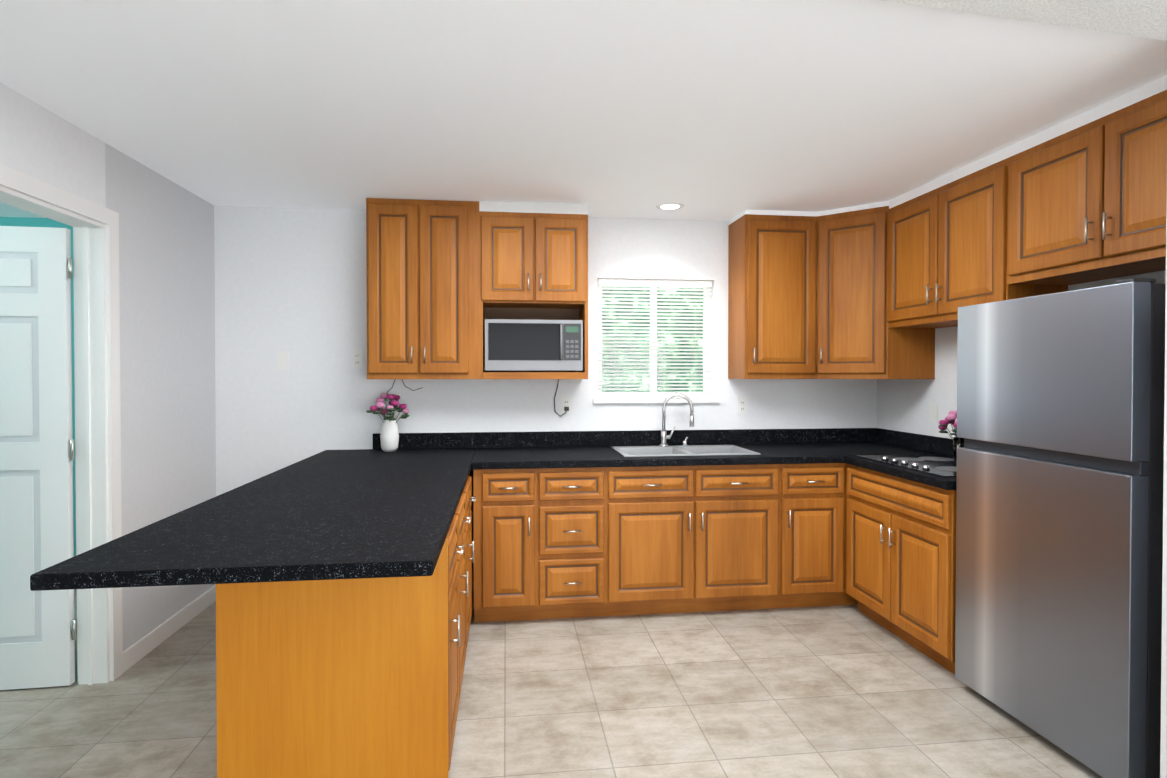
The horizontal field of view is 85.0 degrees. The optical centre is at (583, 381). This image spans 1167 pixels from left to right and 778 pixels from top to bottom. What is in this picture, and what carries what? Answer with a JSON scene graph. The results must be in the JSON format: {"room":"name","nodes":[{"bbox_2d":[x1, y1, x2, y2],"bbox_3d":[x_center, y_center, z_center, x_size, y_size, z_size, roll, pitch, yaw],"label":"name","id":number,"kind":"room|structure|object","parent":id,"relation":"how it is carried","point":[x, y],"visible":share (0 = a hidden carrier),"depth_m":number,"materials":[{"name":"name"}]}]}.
{"room":"kitchen","nodes":[
{"label":"kitchen","id":0,"kind":"room"},
{"bbox_2d":[0,217,75,555],"bbox_3d":[-2.216,0.132,2.492,0.005,2.450,4.350,0,1,-7],"label":"wall","id":1,"kind":"structure","parent":0,"point":[26,222],"depth_m":2.79,"materials":[{"name":"paint"}]},
{"bbox_2d":[0,589,78,740],"bbox_3d":[-3.743,1.409,2.322,3.080,0.100,4.350,0,1,-7],"label":"floor","id":2,"kind":"structure","parent":0,"point":[19,708],"depth_m":2.70,"materials":[{"name":"tile"}]},
{"bbox_2d":[0,83,215,650],"bbox_3d":[-1.913,0.082,0.514,0.120,2.600,7.150,0,1,-7],"label":"wall","id":3,"kind":"structure","parent":0,"point":[167,340],"depth_m":3.21,"materials":[{"name":"paint"}]},
{"bbox_2d":[0,226,75,689],"bbox_3d":[-2.657,0.336,2.751,0.816,2.020,0.207,0,1,-7],"label":"interior door","id":4,"kind":"structure","parent":3,"relation":"in","point":[37,637],"depth_m":2.79,"materials":[{"name":"white wood"}]},
{"bbox_2d":[0,164,122,684],"bbox_3d":[-2.147,0.295,2.437,0.150,2.125,0.980,0,1,-7],"label":"door frame","id":5,"kind":"structure","parent":3,"relation":"attached to","point":[95,226],"depth_m":2.84,"materials":[{"name":"white wood"}]},
{"bbox_2d":[123,585,215,672],"bbox_3d":[-2.201,1.300,3.443,0.012,0.090,0.995,0,1,-7],"label":"baseboard","id":6,"kind":"structure","parent":3,"relation":"attached to","point":[137,651],"depth_m":3.31,"materials":[{"name":"white wood"}]},
{"bbox_2d":[214,206,876,587],"bbox_3d":[-0.102,0.125,4.261,4.620,2.420,0.150,0,1,-7],"label":"wall","id":7,"kind":"structure","parent":0,"point":[292,282],"depth_m":4.02,"materials":[{"name":"paint"}]},
{"bbox_2d":[277,351,288,369],"bbox_3d":[-1.870,-0.131,3.963,0.070,0.115,0.006,0,1,-7],"label":"switch plate","id":8,"kind":"object","parent":7,"relation":"attached to","point":[282,360],"visible":1,"depth_m":3.96,"materials":[{"name":"white plastic"}]},
{"bbox_2d":[351,350,362,367],"bbox_3d":[-1.428,-0.142,4.016,0.070,0.115,0.008,0,1,-7],"label":"outlet plate","id":9,"kind":"object","parent":7,"relation":"attached to","point":[356,358],"visible":1,"depth_m":4.01,"materials":[{"name":"white plastic"}]},
{"bbox_2d":[366,198,481,378],"bbox_3d":[-0.963,-0.546,3.907,0.653,1.060,0.322,0,1,-7],"label":"upper cabinet","id":10,"kind":"object","parent":7,"relation":"attached to","point":[446,279],"depth_m":3.75,"materials":[{"name":"brown wood"}]},
{"bbox_2d":[387,379,422,392],"bbox_3d":[-1.149,0.051,4.045,0.253,0.135,0.005,0,1,-7],"label":"cord","id":11,"kind":"object","parent":10,"relation":"hanging from","point":[404,385],"visible":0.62,"depth_m":4.04,"materials":[{"name":"grey plastic"}]},
{"bbox_2d":[482,211,587,309],"bbox_3d":[-0.314,-0.748,3.983,0.655,0.543,0.322,0,1,-7],"label":"upper cabinet","id":12,"kind":"object","parent":7,"relation":"attached to","point":[531,261],"depth_m":3.83,"materials":[{"name":"brown wood"}]},
{"bbox_2d":[485,319,582,371],"bbox_3d":[-0.312,-0.219,3.976,0.591,0.315,0.317,0,1,-7],"label":"microwave","id":13,"kind":"object","parent":12,"relation":"in","point":[531,345],"visible":1,"depth_m":3.85,"materials":[{"name":"silver metal"}]},
{"bbox_2d":[561,397,571,413],"bbox_3d":[-0.113,0.156,4.180,0.070,0.115,0.008,0,1,-7],"label":"electrical outlet plate","id":14,"kind":"object","parent":7,"relation":"attached to","point":[566,401],"visible":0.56,"depth_m":4.18,"materials":[{"name":"white plastic"}]},
{"bbox_2d":[554,379,568,416],"bbox_3d":[-0.145,0.106,4.160,0.098,0.247,0.022,0,1,-7],"label":"cord","id":15,"kind":"object","parent":14,"relation":"attached to","point":[566,409],"visible":0.9,"depth_m":4.16,"materials":[{"name":"grey plastic"}]},
{"bbox_2d":[373,428,876,448],"bbox_3d":[0.359,0.375,4.230,3.407,0.099,0.023,0,1,-7],"label":"backsplash","id":16,"kind":"structure","parent":7,"relation":"attached to","point":[824,435],"depth_m":4.21,"materials":[{"name":"black stone"}]},
{"bbox_2d":[593,286,719,402],"bbox_3d":[0.483,-0.273,4.294,0.857,0.825,0.145,0,1,-7],"label":"window","id":17,"kind":"structure","parent":7,"relation":"in","point":[639,394],"depth_m":4.32,"materials":[{"name":"white"}]},
{"bbox_2d":[597,279,711,398],"bbox_3d":[0.483,-0.286,4.294,0.791,0.795,0.045,0,1,-7],"label":"window blinds","id":18,"kind":"object","parent":17,"relation":"attached to","point":[655,283],"visible":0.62,"depth_m":4.29,"materials":[{"name":"white plastic"}]},
{"bbox_2d":[737,397,746,413],"bbox_3d":[1.079,0.164,4.325,0.070,0.115,0.008,0,1,-7],"label":"outlet","id":19,"kind":"object","parent":7,"relation":"attached to","point":[741,405],"visible":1,"depth_m":4.32,"materials":[{"name":"white plastic"}]},
{"bbox_2d":[728,214,815,378],"bbox_3d":[1.234,-0.536,4.175,0.475,1.036,0.322,0,1,-7],"label":"upper cabinet","id":20,"kind":"object","parent":7,"relation":"attached to","point":[772,258],"depth_m":4.02,"materials":[{"name":"brown wood"}]},
{"bbox_2d":[0,588,1102,777],"bbox_3d":[1.562,1.426,0.954,7.120,0.100,7.150,0,1,-7],"label":"floor","id":21,"kind":"structure","parent":0,"point":[844,691],"depth_m":2.62,"materials":[{"name":"beige tile"}]},
{"bbox_2d":[216,501,463,777],"bbox_3d":[-0.792,0.926,2.192,0.681,0.868,0.491,0,1,-7],"label":"base cabinet","id":22,"kind":"object","parent":21,"relation":"on","point":[350,678],"depth_m":1.95,"materials":[{"name":"brown wood"}]},
{"bbox_2d":[30,458,473,590],"bbox_3d":[-0.958,0.468,2.464,0.946,0.040,1.800,0,1,-7],"label":"countertop","id":23,"kind":"structure","parent":22,"relation":"on","point":[349,514],"depth_m":1.89,"materials":[{"name":"black stone"}]},
{"bbox_2d":[460,481,471,664],"bbox_3d":[-0.846,0.921,2.664,0.675,0.868,0.460,0,1,-7],"label":"base cabinet","id":24,"kind":"object","parent":21,"relation":"on","point":[467,572],"depth_m":2.95,"materials":[{"name":"brown wood"}]},
{"bbox_2d":[467,469,475,587],"bbox_3d":[-0.901,0.915,3.115,0.675,0.868,0.447,0,1,-7],"label":"base cabinet","id":25,"kind":"object","parent":21,"relation":"on","point":[471,499],"depth_m":3.32,"materials":[{"name":"brown wood"}]},
{"bbox_2d":[473,468,540,621],"bbox_3d":[-0.467,0.906,3.809,0.345,0.868,0.672,0,1,-7],"label":"base cabinet","id":26,"kind":"object","parent":21,"relation":"on","point":[507,505],"depth_m":3.48,"materials":[{"name":"brown wood"}]},
{"bbox_2d":[541,467,612,618],"bbox_3d":[-0.095,0.906,3.854,0.405,0.868,0.672,0,1,-7],"label":"base cabinet","id":27,"kind":"object","parent":21,"relation":"on","point":[556,543],"depth_m":3.53,"materials":[{"name":"brown wood"}]},
{"bbox_2d":[733,463,844,608],"bbox_3d":[1.276,0.904,4.021,0.408,0.868,0.672,0,1,-7],"label":"base cabinet","id":28,"kind":"object","parent":21,"relation":"on","point":[789,519],"depth_m":3.68,"materials":[{"name":"brown wood"}]},
{"bbox_2d":[802,442,914,449],"bbox_3d":[1.772,0.447,4.081,0.637,0.040,0.390,0,1,-7],"label":"countertop","id":29,"kind":"structure","parent":28,"relation":"on","point":[863,445],"depth_m":4.18,"materials":[{"name":"black stone"}]},
{"bbox_2d":[841,463,955,673],"bbox_3d":[1.878,0.912,3.323,0.613,0.868,0.899,0,1,-7],"label":"base cabinet","id":30,"kind":"object","parent":21,"relation":"on","point":[900,533],"depth_m":3.17,"materials":[{"name":"brown wood"}]},
{"bbox_2d":[299,443,889,469],"bbox_3d":[0.255,0.450,3.881,3.697,0.040,0.693,0,1,-7],"label":"countertop","id":31,"kind":"structure","parent":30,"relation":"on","point":[791,453],"depth_m":3.68,"materials":[{"name":"black stone"}]},
{"bbox_2d":[366,393,408,451],"bbox_3d":[-1.200,0.250,3.922,0.253,0.357,0.268,0,1,-7],"label":"vase","id":32,"kind":"object","parent":31,"relation":"on","point":[389,436],"visible":1,"depth_m":3.88,"materials":[{"name":"white ceramic"}]},
{"bbox_2d":[660,393,693,446],"bbox_3d":[0.603,0.247,4.117,0.221,0.346,0.053,0,1,2],"label":"faucet","id":33,"kind":"object","parent":31,"relation":"on","point":[664,436],"visible":1,"depth_m":4.11,"materials":[{"name":"silver metal"}]},
{"bbox_2d":[611,445,760,456],"bbox_3d":[0.612,0.500,3.939,0.816,0.156,0.466,0,1,-7],"label":"sink","id":34,"kind":"object","parent":31,"relation":"in","point":[640,451],"visible":0.31,"depth_m":4.07,"materials":[{"name":"silver metal"}]},
{"bbox_2d":[842,450,956,489],"bbox_3d":[1.869,0.457,3.287,0.637,0.040,0.850,0,1,-7],"label":"countertop","id":35,"kind":"structure","parent":30,"relation":"on","point":[947,483],"depth_m":3.24,"materials":[{"name":"black stone"}]},
{"bbox_2d":[856,454,956,476],"bbox_3d":[1.870,0.423,3.331,0.510,0.026,0.740,0,1,-7],"label":"cooktop","id":36,"kind":"object","parent":35,"relation":"in","point":[940,465],"visible":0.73,"depth_m":3.38,"materials":[{"name":"black glass"}]},
{"bbox_2d":[938,410,964,460],"bbox_3d":[2.061,0.291,3.447,0.230,0.272,0.240,0,1,-7],"label":"vase","id":37,"kind":"object","parent":35,"relation":"on","point":[951,418],"visible":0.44,"depth_m":3.45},
{"bbox_2d":[955,278,1165,777],"bbox_3d":[1.985,0.512,2.450,0.595,1.692,0.790,0,1,-7],"label":"refrigerator","id":38,"kind":"object","parent":21,"relation":"on","point":[1059,509],"visible":1,"depth_m":2.25,"materials":[{"name":"grey metal"}]},
{"bbox_2d":[0,0,1166,224],"bbox_3d":[0.080,-1.119,0.968,10.350,0.250,7.900,0,1,-7],"label":"ceiling","id":39,"kind":"structure","parent":0,"point":[718,110],"depth_m":2.33,"materials":[{"name":"paint"}]},
{"bbox_2d":[479,201,587,214],"bbox_3d":[-0.315,-1.051,3.990,0.654,0.061,0.302,0,1,-7],"label":"cabinet filler","id":40,"kind":"structure","parent":39,"relation":"attached to","point":[520,207],"depth_m":3.84,"materials":[{"name":"paint"}]},
{"bbox_2d":[656,202,683,209],"bbox_3d":[0.532,-1.077,3.915,0.170,0.006,0.170,0,1,-7],"label":"recessed light","id":41,"kind":"object","parent":39,"relation":"in","point":[669,206],"visible":1,"depth_m":3.90,"materials":[{"name":"white"}]},
{"bbox_2d":[877,270,1165,438],"bbox_3d":[2.266,0.137,3.305,0.150,2.420,2.620,0,1,-7],"label":"wall","id":42,"kind":"structure","parent":0,"point":[903,405],"depth_m":3.89,"materials":[{"name":"paint"}]},
{"bbox_2d":[840,208,891,377],"bbox_3d":[1.649,-0.533,3.927,0.290,0.965,0.290,0,1,-7],"label":"upper cabinet","id":43,"kind":"object","parent":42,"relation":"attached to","point":[865,346],"depth_m":3.87,"materials":[{"name":"brown wood"}]},
{"bbox_2d":[816,207,934,378],"bbox_3d":[1.785,-0.535,4.101,0.602,1.036,0.602,0,1,-7],"label":"upper cabinet","id":44,"kind":"object","parent":42,"relation":"attached to","point":[913,351],"depth_m":3.98,"materials":[{"name":"brown wood"}]},
{"bbox_2d":[873,428,952,456],"bbox_3d":[2.135,0.382,3.661,0.019,0.099,1.530,0,1,-7],"label":"backsplash","id":45,"kind":"structure","parent":42,"relation":"attached to","point":[934,444],"depth_m":4.00,"materials":[{"name":"black stone"}]},
{"bbox_2d":[930,403,937,422],"bbox_3d":[2.119,0.190,3.852,0.008,0.115,0.070,0,1,-7],"label":"electrical outlet plate","id":46,"kind":"object","parent":42,"relation":"attached to","point":[933,413],"visible":1,"depth_m":3.85,"materials":[{"name":"white plastic"}]},
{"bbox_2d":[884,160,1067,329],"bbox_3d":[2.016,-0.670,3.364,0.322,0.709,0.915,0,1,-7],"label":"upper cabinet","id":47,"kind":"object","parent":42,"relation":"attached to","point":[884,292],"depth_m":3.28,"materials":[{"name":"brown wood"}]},
{"bbox_2d":[1004,90,1166,289],"bbox_3d":[2.129,-0.725,2.438,0.322,0.576,0.948,0,1,-7],"label":"upper cabinet","id":48,"kind":"object","parent":42,"relation":"attached to","point":[1088,202],"depth_m":2.47,"materials":[{"name":"brown wood"}]},
{"bbox_2d":[1160,212,1166,777],"bbox_3d":[3.376,0.063,2.049,3.250,2.600,0.140,0,1,-7],"label":"wall","id":49,"kind":"structure","parent":0,"point":[1163,758],"depth_m":1.92,"materials":[{"name":"paint"}]},
{"label":"outside","id":50,"kind":"structure","parent":0,"visible":0},
{"bbox_2d":[602,287,702,391],"bbox_3d":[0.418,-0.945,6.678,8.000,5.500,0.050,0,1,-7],"label":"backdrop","id":51,"kind":"structure","parent":50,"point":[649,341],"depth_m":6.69,"materials":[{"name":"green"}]}
]}

